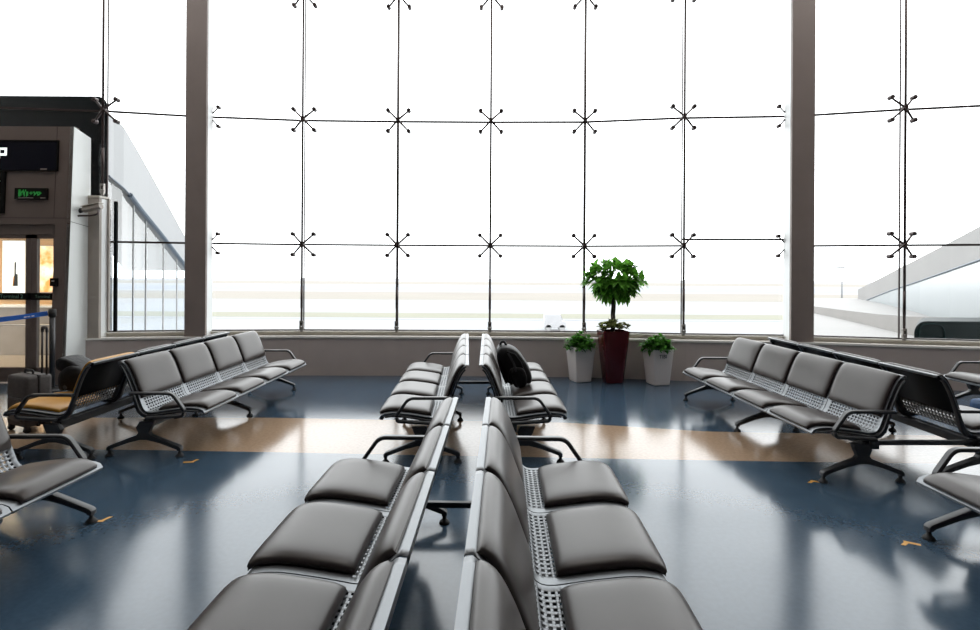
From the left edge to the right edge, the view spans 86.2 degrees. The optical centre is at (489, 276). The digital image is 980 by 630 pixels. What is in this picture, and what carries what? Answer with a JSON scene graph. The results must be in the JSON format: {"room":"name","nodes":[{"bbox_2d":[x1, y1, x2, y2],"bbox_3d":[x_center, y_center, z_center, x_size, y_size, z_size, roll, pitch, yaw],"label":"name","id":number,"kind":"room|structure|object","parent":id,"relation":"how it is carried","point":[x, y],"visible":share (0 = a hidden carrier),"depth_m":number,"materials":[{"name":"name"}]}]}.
{"room":"airport terminal","nodes":[
{"label":"airport terminal","id":0,"kind":"room"},
{"bbox_2d":[0,209,112,381],"bbox_3d":[-9.165,2.385,9.380,5.900,7.220,3.640,0,0,0],"label":"wall","id":1,"kind":"structure","parent":0,"point":[5,360],"depth_m":10.02,"materials":[{"name":"beige paint"}]},
{"bbox_2d":[2,240,25,292],"bbox_3d":[-9.946,-0.156,10.986,0.500,1.233,0.168,0,0,0],"label":"advertising lightbox","id":2,"kind":"object","parent":1,"relation":"attached to","point":[13,251],"visible":0.89,"depth_m":10.94,"materials":[{"name":"beige"}]},
{"bbox_2d":[0,304,51,354],"bbox_3d":[-8.771,1.017,10.000,2.370,0.960,0.840,0,0,0],"label":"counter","id":3,"kind":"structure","parent":1,"relation":"on","point":[12,333],"depth_m":10.00,"materials":[{"name":"beige stone"}]},
{"bbox_2d":[40,245,52,292],"bbox_3d":[-9.309,-0.167,11.010,0.521,1.003,0.120,0,0,0],"label":"panel","id":4,"kind":"object","parent":1,"relation":"attached to","point":[46,251],"visible":0.29,"depth_m":10.95,"materials":[{"name":"beige"}]},
{"bbox_2d":[0,96,106,199],"bbox_3d":[-9.343,-2.086,8.800,6.381,1.660,0.800,0,0,0],"label":"bridge","id":5,"kind":"object","parent":1,"relation":"on","point":[8,117],"visible":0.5,"depth_m":8.42,"materials":[{"name":"black"}]},
{"bbox_2d":[108,117,184,329],"bbox_3d":[-8.537,-0.102,11.908,2.380,5.601,5.982,0,0,-13],"label":"jet bridge","id":6,"kind":"object","parent":1,"relation":"attached to","point":[144,214],"visible":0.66,"depth_m":12.15,"materials":[{"name":"grey"}]},
{"bbox_2d":[0,376,979,629],"bbox_3d":[-0.010,1.610,-0.400,19.200,0.120,17.600,0,0,0],"label":"floor","id":7,"kind":"structure","parent":0,"point":[736,522],"depth_m":3.51,"materials":[{"name":"tile"}]},
{"bbox_2d":[7,326,51,433],"bbox_3d":[-4.605,1.008,5.233,0.352,1.029,0.245,0,0,24],"label":"suitcase","id":8,"kind":"object","parent":7,"relation":"on","point":[21,384],"visible":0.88,"depth_m":5.16,"materials":[{"name":"grey fabric"}]},
{"bbox_2d":[0,309,59,391],"bbox_3d":[-6.307,0.970,6.579,0.338,1.085,1.586,0,0,45],"label":"barrier","id":9,"kind":"object","parent":7,"relation":"on","point":[52,313],"visible":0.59,"depth_m":6.99,"materials":[{"name":"grey"}]},
{"bbox_2d":[0,126,90,384],"bbox_3d":[-7.662,-0.326,7.570,3.432,3.660,0.460,0,0,0],"label":"portal","id":10,"kind":"object","parent":7,"relation":"on","point":[69,187],"visible":0.79,"depth_m":7.45,"materials":[{"name":"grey metal"}]},
{"bbox_2d":[0,224,54,380],"bbox_3d":[-6.762,0.359,7.484,1.180,2.300,0.113,0,0,0],"label":"door","id":11,"kind":"structure","parent":10,"relation":"attached to","point":[32,233],"depth_m":7.47,"materials":[{"name":"glass"}]},
{"bbox_2d":[0,140,59,170],"bbox_3d":[-7.664,-1.732,7.448,3.052,0.440,0.049,0,0,0],"label":"gate sign","id":12,"kind":"object","parent":10,"relation":"attached to","point":[15,155],"visible":1,"depth_m":7.44,"materials":[{"name":"black"}]},
{"bbox_2d":[0,413,102,524],"bbox_3d":[-2.757,1.126,2.000,0.766,0.816,2.628,0,0,0],"label":"bench","id":13,"kind":"object","parent":7,"relation":"on","point":[21,486],"visible":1,"depth_m":3.01,"materials":[{"name":"leather"}]},
{"bbox_2d":[0,413,10,451],"bbox_3d":[-3.013,0.886,2.930,0.182,0.338,0.585,0,0,0],"label":"cushion","id":14,"kind":"object","parent":13,"relation":"on","point":[5,442],"depth_m":3.18,"materials":[{"name":"grey leather"}]},
{"bbox_2d":[0,458,96,503],"bbox_3d":[-2.597,1.126,2.930,0.446,0.082,0.525,0,0,0],"label":"seat cushion","id":15,"kind":"object","parent":13,"relation":"on","point":[30,483],"depth_m":2.89,"materials":[{"name":"grey leather"}]},
{"bbox_2d":[3,332,229,459],"bbox_3d":[-3.764,1.120,5.676,0.812,0.816,2.628,0,0,-2],"label":"bench","id":16,"kind":"object","parent":7,"relation":"on","point":[103,379],"visible":0.48,"depth_m":4.62,"materials":[{"name":"grey metal"}]},
{"bbox_2d":[8,391,100,411],"bbox_3d":[-3.920,1.118,4.742,0.446,0.082,0.525,0,0,-2],"label":"seat cushion","id":17,"kind":"object","parent":16,"relation":"on","point":[45,404],"depth_m":4.54,"materials":[{"name":"leather"}]},
{"bbox_2d":[55,355,90,390],"bbox_3d":[-3.967,0.921,5.078,0.336,0.314,0.324,0,0,0],"label":"holdall","id":18,"kind":"object","parent":16,"relation":"on","point":[70,367],"visible":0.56,"depth_m":4.93,"materials":[{"name":"black fabric"}]},
{"bbox_2d":[71,352,133,397],"bbox_3d":[-3.501,0.883,4.754,0.182,0.338,0.585,0,0,-2],"label":"cushion","id":19,"kind":"object","parent":16,"relation":"on","point":[99,378],"depth_m":4.72,"materials":[{"name":"leather"}]},
{"bbox_2d":[184,0,220,336],"bbox_3d":[-4.436,-2.477,8.117,0.428,8.000,0.235,0,0,0],"label":"column","id":20,"kind":"structure","parent":7,"relation":"on","point":[199,248],"depth_m":8.00,"materials":[{"name":"grey metal"}]},
{"bbox_2d":[105,331,305,457],"bbox_3d":[-2.870,1.125,5.790,0.832,0.816,2.681,0,0,0],"label":"bench","id":21,"kind":"object","parent":7,"relation":"on","point":[153,374],"visible":1,"depth_m":5.19,"materials":[{"name":"leather"}]},
{"bbox_2d":[124,351,181,397],"bbox_3d":[-3.093,0.885,4.841,0.182,0.338,0.597,0,0,0],"label":"cushion","id":22,"kind":"object","parent":21,"relation":"on","point":[158,371],"depth_m":4.76,"materials":[{"name":"grey leather"}]},
{"bbox_2d":[169,343,215,382],"bbox_3d":[-3.093,0.885,5.474,0.182,0.338,0.597,0,0,0],"label":"cushion","id":23,"kind":"object","parent":21,"relation":"on","point":[194,362],"depth_m":5.41,"materials":[{"name":"grey leather"}]},
{"bbox_2d":[159,390,236,409],"bbox_3d":[-2.677,1.126,4.841,0.446,0.082,0.536,0,0,0],"label":"seat cushion","id":24,"kind":"object","parent":21,"relation":"on","point":[213,399],"depth_m":4.72,"materials":[{"name":"grey leather"}]},
{"bbox_2d":[204,336,242,371],"bbox_3d":[-3.093,0.885,6.106,0.182,0.338,0.597,0,0,0],"label":"cushion","id":25,"kind":"object","parent":21,"relation":"on","point":[225,353],"depth_m":6.04,"materials":[{"name":"grey leather"}]},
{"bbox_2d":[200,377,264,393],"bbox_3d":[-2.677,1.126,5.474,0.446,0.082,0.536,0,0,0],"label":"seat cushion","id":26,"kind":"object","parent":21,"relation":"on","point":[246,385],"depth_m":5.36,"materials":[{"name":"grey leather"}]},
{"bbox_2d":[231,331,264,362],"bbox_3d":[-3.093,0.885,6.739,0.182,0.338,0.597,0,0,0],"label":"cushion","id":27,"kind":"object","parent":21,"relation":"on","point":[249,344],"depth_m":6.67,"materials":[{"name":"grey leather"}]},
{"bbox_2d":[232,367,286,380],"bbox_3d":[-2.677,1.126,6.106,0.446,0.082,0.536,0,0,0],"label":"seat cushion","id":28,"kind":"object","parent":21,"relation":"on","point":[272,373],"depth_m":6.00,"materials":[{"name":"grey leather"}]},
{"bbox_2d":[257,359,304,370],"bbox_3d":[-2.677,1.126,6.739,0.446,0.082,0.536,0,0,0],"label":"seat cushion","id":29,"kind":"object","parent":21,"relation":"on","point":[290,364],"depth_m":6.63,"materials":[{"name":"grey leather"}]},
{"bbox_2d":[187,397,471,629],"bbox_3d":[-0.345,1.140,2.019,1.268,0.816,2.628,0,0,1],"label":"bench","id":30,"kind":"object","parent":7,"relation":"on","point":[300,577],"visible":1,"depth_m":2.04,"materials":[{"name":"leather"}]},
{"bbox_2d":[187,573,346,629],"bbox_3d":[-0.760,1.137,1.714,0.446,0.082,0.525,0,0,1],"label":"seat cushion","id":31,"kind":"object","parent":30,"relation":"on","point":[255,601],"depth_m":1.78,"materials":[{"name":"grey leather"}]},
{"bbox_2d":[247,502,382,574],"bbox_3d":[-0.752,1.137,2.334,0.446,0.082,0.525,0,0,1],"label":"seat cushion","id":32,"kind":"object","parent":30,"relation":"on","point":[329,538],"depth_m":2.22,"materials":[{"name":"grey leather"}]},
{"bbox_2d":[304,458,404,506],"bbox_3d":[-0.744,1.137,2.954,0.446,0.082,0.525,0,0,1],"label":"seat cushion","id":33,"kind":"object","parent":30,"relation":"on","point":[374,483],"depth_m":2.83,"materials":[{"name":"grey leather"}]},
{"bbox_2d":[336,560,392,629],"bbox_3d":[-0.349,0.902,1.089,0.182,0.338,0.585,0,0,1],"label":"cushion","id":34,"kind":"object","parent":30,"relation":"on","point":[363,611],"depth_m":1.20,"materials":[{"name":"grey leather"}]},
{"bbox_2d":[354,472,425,592],"bbox_3d":[-0.341,0.902,1.709,0.182,0.338,0.585,0,0,1],"label":"cushion","id":35,"kind":"object","parent":30,"relation":"on","point":[389,545],"depth_m":1.57,"materials":[{"name":"grey leather"}]},
{"bbox_2d":[399,426,441,492],"bbox_3d":[-0.333,0.902,2.329,0.182,0.338,0.585,0,0,1],"label":"cushion","id":36,"kind":"object","parent":30,"relation":"on","point":[424,459],"depth_m":2.20,"materials":[{"name":"grey leather"}]},
{"bbox_2d":[422,397,452,440],"bbox_3d":[-0.324,0.902,2.949,0.182,0.338,0.585,0,0,1],"label":"cushion","id":37,"kind":"object","parent":30,"relation":"on","point":[441,417],"depth_m":2.83,"materials":[{"name":"grey leather"}]},
{"bbox_2d":[379,333,489,463],"bbox_3d":[-0.373,1.140,5.654,1.248,0.816,2.628,0,0,-2],"label":"bench","id":38,"kind":"object","parent":7,"relation":"on","point":[418,394],"visible":0.96,"depth_m":4.79,"materials":[{"name":"leather"}]},
{"bbox_2d":[380,394,434,415],"bbox_3d":[-0.735,1.137,4.708,0.446,0.082,0.525,0,0,-2],"label":"seat cushion","id":39,"kind":"object","parent":38,"relation":"on","point":[393,403],"depth_m":4.54,"materials":[{"name":"grey leather"}]},
{"bbox_2d":[390,381,437,395],"bbox_3d":[-0.761,1.137,5.327,0.446,0.082,0.525,0,0,-2],"label":"seat cushion","id":40,"kind":"object","parent":38,"relation":"on","point":[406,387],"depth_m":5.21,"materials":[{"name":"grey leather"}]},
{"bbox_2d":[399,371,440,384],"bbox_3d":[-0.787,1.137,5.947,0.446,0.082,0.525,0,0,-2],"label":"seat cushion","id":41,"kind":"object","parent":38,"relation":"on","point":[419,376],"depth_m":5.81,"materials":[{"name":"grey leather"}]},
{"bbox_2d":[405,362,443,374],"bbox_3d":[-0.813,1.137,6.566,0.446,0.082,0.525,0,0,-2],"label":"seat cushion","id":42,"kind":"object","parent":38,"relation":"on","point":[417,366],"depth_m":6.43,"materials":[{"name":"grey leather"}]},
{"bbox_2d":[444,354,464,395],"bbox_3d":[-0.316,0.902,4.726,0.182,0.338,0.585,0,0,-2],"label":"cushion","id":43,"kind":"object","parent":38,"relation":"on","point":[459,365],"depth_m":4.45,"materials":[{"name":"grey leather"}]},
{"bbox_2d":[447,346,465,380],"bbox_3d":[-0.342,0.902,5.345,0.182,0.338,0.585,0,0,-2],"label":"cushion","id":44,"kind":"object","parent":38,"relation":"on","point":[462,350],"depth_m":5.22,"materials":[{"name":"grey leather"}]},
{"bbox_2d":[449,339,465,370],"bbox_3d":[-0.368,0.901,5.965,0.182,0.338,0.585,0,0,-2],"label":"cushion","id":45,"kind":"object","parent":38,"relation":"on","point":[463,342],"depth_m":5.84,"materials":[{"name":"grey leather"}]},
{"bbox_2d":[451,333,465,360],"bbox_3d":[-0.394,0.901,6.584,0.182,0.338,0.585,0,0,-2],"label":"cushion","id":46,"kind":"object","parent":38,"relation":"on","point":[463,336],"depth_m":6.45,"materials":[{"name":"grey leather"}]},
{"bbox_2d":[479,333,566,462],"bbox_3d":[0.281,1.144,5.671,0.767,0.816,2.628,0,0,0],"label":"bench","id":47,"kind":"object","parent":7,"relation":"on","point":[536,399],"visible":0.86,"depth_m":4.58,"materials":[{"name":"leather"}]},
{"bbox_2d":[484,339,499,369],"bbox_3d":[0.023,0.904,5.979,0.182,0.338,0.585,0,0,0],"label":"cushion","id":48,"kind":"object","parent":47,"relation":"on","point":[486,342],"depth_m":5.84,"materials":[{"name":"grey leather"}]},
{"bbox_2d":[484,346,501,382],"bbox_3d":[0.026,0.904,5.359,0.182,0.338,0.585,0,0,0],"label":"cushion","id":49,"kind":"object","parent":47,"relation":"on","point":[487,350],"depth_m":5.23,"materials":[{"name":"grey leather"}]},
{"bbox_2d":[483,354,503,402],"bbox_3d":[0.029,0.904,4.739,0.182,0.338,0.585,0,0,0],"label":"cushion","id":50,"kind":"object","parent":47,"relation":"on","point":[488,365],"depth_m":4.47,"materials":[{"name":"grey leather"}]},
{"bbox_2d":[496,340,531,387],"bbox_3d":[0.251,0.900,5.478,0.369,0.477,0.404,0,0,0],"label":"backpack","id":51,"kind":"object","parent":47,"relation":"on","point":[514,369],"visible":1,"depth_m":5.32,"materials":[{"name":"black fabric"}]},
{"bbox_2d":[510,371,549,384],"bbox_3d":[0.440,1.144,5.981,0.446,0.082,0.525,0,0,0],"label":"seat cushion","id":52,"kind":"object","parent":47,"relation":"on","point":[536,375],"depth_m":5.82,"materials":[{"name":"grey leather"}]},
{"bbox_2d":[510,381,556,395],"bbox_3d":[0.443,1.144,5.362,0.446,0.082,0.525,0,0,0],"label":"seat cushion","id":53,"kind":"object","parent":47,"relation":"on","point":[535,387],"depth_m":5.21,"materials":[{"name":"grey leather"}]},
{"bbox_2d":[513,394,566,414],"bbox_3d":[0.446,1.144,4.742,0.446,0.082,0.525,0,0,0],"label":"seat cushion","id":54,"kind":"object","parent":47,"relation":"on","point":[553,403],"depth_m":4.57,"materials":[{"name":"grey leather"}]},
{"bbox_2d":[454,397,702,629],"bbox_3d":[0.324,1.144,2.017,0.767,0.816,2.628,0,0,1],"label":"bench","id":55,"kind":"object","parent":7,"relation":"on","point":[609,569],"visible":1,"depth_m":2.02,"materials":[{"name":"leather"}]},
{"bbox_2d":[469,559,525,629],"bbox_3d":[0.045,0.904,1.093,0.182,0.338,0.585,0,0,1],"label":"cushion","id":56,"kind":"object","parent":55,"relation":"on","point":[492,606],"depth_m":1.23,"materials":[{"name":"grey leather"}]},
{"bbox_2d":[489,397,522,481],"bbox_3d":[0.090,0.904,2.952,0.182,0.338,0.585,0,0,1],"label":"cushion","id":57,"kind":"object","parent":55,"relation":"on","point":[499,418],"depth_m":2.82,"materials":[{"name":"grey leather"}]},
{"bbox_2d":[484,426,528,545],"bbox_3d":[0.075,0.904,2.333,0.182,0.338,0.585,0,0,1],"label":"cushion","id":58,"kind":"object","parent":55,"relation":"on","point":[499,460],"depth_m":2.20,"materials":[{"name":"grey leather"}]},
{"bbox_2d":[477,472,538,629],"bbox_3d":[0.060,0.904,1.713,0.182,0.338,0.585,0,0,1],"label":"cushion","id":59,"kind":"object","parent":55,"relation":"on","point":[502,543],"depth_m":1.59,"materials":[{"name":"grey leather"}]},
{"bbox_2d":[538,460,628,507],"bbox_3d":[0.506,1.145,2.942,0.446,0.082,0.525,0,0,1],"label":"seat cushion","id":60,"kind":"object","parent":55,"relation":"on","point":[574,483],"depth_m":2.82,"materials":[{"name":"grey leather"}]},
{"bbox_2d":[546,505,666,576],"bbox_3d":[0.492,1.145,2.323,0.446,0.082,0.525,0,0,1],"label":"seat cushion","id":61,"kind":"object","parent":55,"relation":"on","point":[597,539],"depth_m":2.21,"materials":[{"name":"grey leather"}]},
{"bbox_2d":[560,577,702,629],"bbox_3d":[0.477,1.145,1.703,0.446,0.082,0.525,0,0,1],"label":"seat cushion","id":62,"kind":"object","parent":55,"relation":"on","point":[633,603],"depth_m":1.78,"materials":[{"name":"grey leather"}]},
{"bbox_2d":[563,330,596,382],"bbox_3d":[1.341,1.178,7.833,0.522,0.760,0.539,0,0,-17],"label":"planter","id":63,"kind":"object","parent":7,"relation":"on","point":[580,357],"visible":1,"depth_m":7.73,"materials":[{"name":"white"}]},
{"bbox_2d":[580,257,647,383],"bbox_3d":[1.836,0.626,7.758,1.022,1.870,0.946,0,0,-7],"label":"potted tree","id":64,"kind":"object","parent":7,"relation":"on","point":[613,343],"visible":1,"depth_m":7.61,"materials":[{"name":"green plant"}]},
{"bbox_2d":[637,333,676,385],"bbox_3d":[2.461,1.188,7.654,0.574,0.755,0.543,0,0,-9],"label":"planter","id":65,"kind":"object","parent":7,"relation":"on","point":[658,351],"visible":1,"depth_m":7.53,"materials":[{"name":"white"}]},
{"bbox_2d":[775,0,815,341],"bbox_3d":[4.606,-2.422,7.905,0.448,8.000,0.250,0,0,0],"label":"column","id":66,"kind":"structure","parent":7,"relation":"on","point":[800,15],"depth_m":7.78,"materials":[{"name":"grey metal"}]},
{"bbox_2d":[682,337,973,483],"bbox_3d":[3.099,1.161,5.333,1.328,0.816,2.720,0,0,-1],"label":"bench","id":67,"kind":"object","parent":7,"relation":"on","point":[867,390],"visible":1,"depth_m":4.68,"materials":[{"name":"leather"}]},
{"bbox_2d":[684,367,736,379],"bbox_3d":[2.637,1.158,6.286,0.446,0.082,0.543,0,0,-1],"label":"seat cushion","id":68,"kind":"object","parent":67,"relation":"on","point":[697,373],"depth_m":6.18,"materials":[{"name":"grey leather"}]},
{"bbox_2d":[706,377,768,392],"bbox_3d":[2.651,1.158,5.644,0.446,0.082,0.543,0,0,-1],"label":"seat cushion","id":69,"kind":"object","parent":67,"relation":"on","point":[725,385],"depth_m":5.54,"materials":[{"name":"grey leather"}]},
{"bbox_2d":[726,337,764,371],"bbox_3d":[3.056,0.922,6.295,0.182,0.338,0.606,0,0,-1],"label":"cushion","id":70,"kind":"object","parent":67,"relation":"on","point":[743,354],"depth_m":6.23,"materials":[{"name":"grey leather"}]},
{"bbox_2d":[734,389,807,407],"bbox_3d":[2.665,1.158,5.003,0.446,0.082,0.543,0,0,-1],"label":"seat cushion","id":71,"kind":"object","parent":67,"relation":"on","point":[754,398],"depth_m":4.90,"materials":[{"name":"grey leather"}]},
{"bbox_2d":[753,344,799,382],"bbox_3d":[3.070,0.922,5.653,0.182,0.338,0.606,0,0,-1],"label":"cushion","id":72,"kind":"object","parent":67,"relation":"on","point":[774,363],"depth_m":5.58,"materials":[{"name":"grey leather"}]},
{"bbox_2d":[786,352,843,397],"bbox_3d":[3.084,0.922,5.012,0.182,0.338,0.606,0,0,-1],"label":"cushion","id":73,"kind":"object","parent":67,"relation":"on","point":[813,374],"depth_m":4.94,"materials":[{"name":"grey leather"}]},
{"bbox_2d":[770,405,860,429],"bbox_3d":[2.679,1.158,4.361,0.446,0.082,0.543,0,0,-1],"label":"seat cushion","id":74,"kind":"object","parent":67,"relation":"on","point":[803,418],"depth_m":4.25,"materials":[{"name":"grey leather"}]},
{"bbox_2d":[829,363,899,416],"bbox_3d":[3.099,0.922,4.370,0.182,0.338,0.606,0,0,-1],"label":"cushion","id":75,"kind":"object","parent":67,"relation":"on","point":[855,386],"depth_m":4.29,"materials":[{"name":"grey leather"}]},
{"bbox_2d":[767,337,979,472],"bbox_3d":[3.885,1.166,5.377,0.782,0.816,2.759,0,0,1],"label":"bench","id":76,"kind":"object","parent":7,"relation":"on","point":[925,393],"visible":0.43,"depth_m":4.39,"materials":[{"name":"grey metal"}]},
{"bbox_2d":[838,352,883,362],"bbox_3d":[3.631,0.925,5.057,0.182,0.338,0.614,0,0,1],"label":"cushion","id":77,"kind":"object","parent":76,"relation":"on","point":[840,358],"depth_m":5.13,"materials":[{"name":"grey leather"}]},
{"bbox_2d":[884,362,959,413],"bbox_3d":[3.618,0.925,4.406,0.182,0.338,0.614,0,0,1],"label":"cushion","id":78,"kind":"object","parent":76,"relation":"on","point":[931,393],"depth_m":4.35,"materials":[{"name":"grey leather"}]},
{"bbox_2d":[921,405,979,429],"bbox_3d":[4.035,1.166,4.398,0.446,0.082,0.551,0,0,1],"label":"seat cushion","id":79,"kind":"object","parent":76,"relation":"on","point":[971,420],"depth_m":4.27,"materials":[{"name":"grey leather"}]},
{"bbox_2d":[916,447,979,541],"bbox_3d":[2.878,1.160,1.850,0.766,0.816,2.628,0,0,0],"label":"bench","id":80,"kind":"object","parent":7,"relation":"on","point":[963,489],"visible":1,"depth_m":2.98,"materials":[{"name":"leather"}]},
{"bbox_2d":[923,472,979,508],"bbox_3d":[2.718,1.158,2.780,0.446,0.082,0.525,0,0,0],"label":"seat cushion","id":81,"kind":"object","parent":80,"relation":"on","point":[963,489],"depth_m":2.87,"materials":[{"name":"grey leather"}]},
{"bbox_2d":[944,361,979,398],"bbox_3d":[5.886,1.178,5.160,0.782,0.816,2.628,0,0,0],"label":"bench","id":82,"kind":"object","parent":7,"relation":"on","point":[972,380],"visible":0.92,"depth_m":6.28,"materials":[{"name":"grey metal"}]},
{"bbox_2d":[945,372,979,383],"bbox_3d":[5.718,1.176,6.090,0.446,0.082,0.525,0,0,0],"label":"seat cushion","id":83,"kind":"object","parent":82,"relation":"on","point":[963,377],"depth_m":6.12,"materials":[{"name":"grey leather"}]},
{"bbox_2d":[85,338,979,390],"bbox_3d":[1.746,1.268,7.779,15.406,0.585,1.164,0,0,4],"label":"wall","id":84,"kind":"structure","parent":0,"point":[321,356],"depth_m":8.15,"materials":[{"name":"beige paint"}]},
{"bbox_2d":[85,335,979,349],"bbox_3d":[1.748,0.962,7.771,15.407,0.027,1.179,0,0,4],"label":"sill","id":85,"kind":"structure","parent":84,"relation":"on","point":[260,336],"depth_m":7.99,"materials":[{"name":"white stone"}]},
{"bbox_2d":[87,195,117,337],"bbox_3d":[-5.827,-0.145,7.850,0.345,2.120,0.220,0,0,0],"label":"pillar","id":86,"kind":"structure","parent":85,"relation":"on","point":[98,312],"depth_m":7.80,"materials":[{"name":"metal"}]},
{"bbox_2d":[105,329,979,345],"bbox_3d":[1.748,0.904,7.851,15.398,0.088,1.039,0,0,4],"label":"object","id":87,"kind":"structure","parent":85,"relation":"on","point":[119,333],"depth_m":8.14,"materials":[{"name":"beige"}]},
{"bbox_2d":[106,0,184,243],"bbox_3d":[-5.167,-2.831,8.079,1.310,7.300,0.020,0,0,-11],"label":"window","id":88,"kind":"structure","parent":87,"relation":"on","point":[109,111],"depth_m":7.97,"materials":[{"name":"grey metal"}]},
{"bbox_2d":[303,0,394,322],"bbox_3d":[-2.210,-2.813,8.385,1.503,7.300,0.020,0,0,-1],"label":"window","id":89,"kind":"structure","parent":87,"relation":"on","point":[370,121],"depth_m":8.37,"materials":[{"name":"grey metal"}]},
{"bbox_2d":[398,19,488,292],"bbox_3d":[-0.725,-2.804,8.400,1.483,7.300,0.020,0,0,0],"label":"window","id":90,"kind":"structure","parent":87,"relation":"on","point":[399,19],"depth_m":8.39,"materials":[{"name":"grey metal"}]},
{"bbox_2d":[582,0,680,321],"bbox_3d":[2.239,-2.787,8.241,1.505,7.300,0.020,0,0,9],"label":"window","id":91,"kind":"structure","parent":87,"relation":"on","point":[669,118],"depth_m":8.28,"materials":[{"name":"grey metal"}]},
{"bbox_2d":[680,0,783,332],"bbox_3d":[3.805,-2.777,8.061,1.667,7.300,0.021,0,0,4],"label":"window","id":92,"kind":"structure","parent":87,"relation":"on","point":[776,116],"depth_m":8.11,"materials":[{"name":"grey metal"}]},
{"bbox_2d":[898,0,979,337],"bbox_3d":[6.778,-2.759,7.506,1.608,7.300,0.020,0,0,11],"label":"window","id":93,"kind":"structure","parent":87,"relation":"on","point":[900,39],"depth_m":7.65,"materials":[{"name":"grey metal"}]},
{"bbox_3d":[0.039,-6.525,-0.250,19.200,0.150,17.900,0,0,0],"label":"ceiling","id":94,"kind":"structure","parent":0,"visible":0},
{"bbox_2d":[91,0,120,195],"bbox_3d":[-5.797,-3.855,7.895,0.394,5.260,0.120,0,0,0],"label":"tension rod","id":95,"kind":"object","parent":94,"relation":"hanging from","point":[103,109],"visible":1,"depth_m":7.85,"materials":[{"name":"grey metal"}]},
{"bbox_2d":[290,0,317,331],"bbox_3d":[-2.953,-2.803,8.305,0.394,7.330,0.120,0,0,0],"label":"tension rod","id":96,"kind":"object","parent":94,"relation":"hanging from","point":[302,243],"visible":1,"depth_m":8.26,"materials":[{"name":"grey metal"}]},
{"bbox_2d":[385,0,411,331],"bbox_3d":[-1.458,-2.794,8.335,0.394,7.330,0.120,0,0,0],"label":"tension rod","id":97,"kind":"object","parent":94,"relation":"hanging from","point":[388,6],"visible":1,"depth_m":8.29,"materials":[{"name":"grey metal"}]},
{"bbox_2d":[478,0,503,332],"bbox_3d":[0.017,-2.785,8.335,0.394,7.330,0.120,0,0,0],"label":"tension rod","id":98,"kind":"object","parent":94,"relation":"hanging from","point":[481,6],"visible":1,"depth_m":8.29,"materials":[{"name":"grey metal"}]},
{"bbox_2d":[571,0,597,332],"bbox_3d":[1.504,-2.776,8.295,0.394,7.330,0.120,0,0,0],"label":"tension rod","id":99,"kind":"object","parent":94,"relation":"hanging from","point":[584,244],"visible":0.98,"depth_m":8.25,"materials":[{"name":"grey metal"}]},
{"bbox_2d":[669,0,696,335],"bbox_3d":[2.982,-2.767,8.055,0.394,7.330,0.120,0,0,0],"label":"tension rod","id":100,"kind":"object","parent":94,"relation":"hanging from","point":[684,116],"visible":1,"depth_m":8.01,"materials":[{"name":"grey metal"}]},
{"bbox_2d":[886,0,917,340],"bbox_3d":[5.997,-2.749,7.595,0.394,7.330,0.120,0,0,0],"label":"tension rod","id":101,"kind":"object","parent":94,"relation":"hanging from","point":[904,244],"visible":1,"depth_m":7.55,"materials":[{"name":"grey metal"}]},
{"label":"outside","id":102,"kind":"structure","parent":0,"visible":0},
{"bbox_2d":[814,298,928,337],"bbox_3d":[37.463,2.085,26.600,65.050,0.380,38.800,0,0,0],"label":"road deck","id":103,"kind":"object","parent":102,"point":[823,325],"depth_m":22.19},
{"bbox_2d":[814,306,965,335],"bbox_3d":[14.152,1.399,19.742,1.900,0.713,13.354,0,0,8],"label":"kerb","id":104,"kind":"object","parent":103,"relation":"on","point":[887,322],"visible":0.58,"depth_m":18.33,"materials":[{"name":"concrete"}]},
{"bbox_2d":[858,226,979,317],"bbox_3d":[21.626,0.226,27.338,1.267,3.448,41.275,0,0,31],"label":"ramp","id":105,"kind":"object","parent":103,"relation":"on","point":[945,281],"visible":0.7,"depth_m":21.59,"materials":[{"name":"metal"}]},
{"bbox_2d":[914,317,979,338],"bbox_3d":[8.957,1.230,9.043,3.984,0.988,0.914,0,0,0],"label":"bus","id":106,"kind":"object","parent":103,"relation":"on","point":[927,327],"visible":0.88,"depth_m":8.60,"materials":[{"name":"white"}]},
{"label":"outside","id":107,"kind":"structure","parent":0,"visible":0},
{"bbox_2d":[112,278,871,333],"bbox_3d":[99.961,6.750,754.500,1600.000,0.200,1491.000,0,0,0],"label":"apron","id":108,"kind":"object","parent":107,"point":[124,304],"visible":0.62,"depth_m":99.08,"materials":[{"name":"concrete"}]},
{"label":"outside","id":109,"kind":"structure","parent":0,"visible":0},
{"bbox_2d":[112,311,782,319],"bbox_3d":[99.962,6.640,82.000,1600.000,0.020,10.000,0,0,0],"label":"lawn","id":110,"kind":"structure","parent":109,"point":[120,313],"depth_m":81.56,"materials":[{"name":"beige plant"}]},
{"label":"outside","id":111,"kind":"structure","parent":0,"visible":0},
{"bbox_2d":[112,280,867,286],"bbox_3d":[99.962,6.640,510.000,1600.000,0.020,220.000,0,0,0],"label":"runway","id":112,"kind":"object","parent":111,"point":[119,281],"visible":0.75,"depth_m":488.57,"materials":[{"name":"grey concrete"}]},
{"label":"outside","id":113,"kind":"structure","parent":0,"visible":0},
{"bbox_2d":[112,284,857,292],"bbox_3d":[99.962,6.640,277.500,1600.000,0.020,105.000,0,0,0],"label":"taxiway","id":114,"kind":"structure","parent":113,"point":[120,286],"depth_m":266.25,"materials":[{"name":"asphalt"}]},
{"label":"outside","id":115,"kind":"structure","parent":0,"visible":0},
{"bbox_2d":[112,317,782,321],"bbox_3d":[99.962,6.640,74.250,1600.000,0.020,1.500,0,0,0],"label":"track","id":116,"kind":"object","parent":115,"point":[112,317],"depth_m":74.08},
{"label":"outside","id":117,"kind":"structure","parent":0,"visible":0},
{"bbox_2d":[112,290,857,301],"bbox_3d":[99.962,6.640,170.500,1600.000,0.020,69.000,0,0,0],"label":"verge","id":118,"kind":"structure","parent":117,"point":[121,293],"depth_m":164.19,"materials":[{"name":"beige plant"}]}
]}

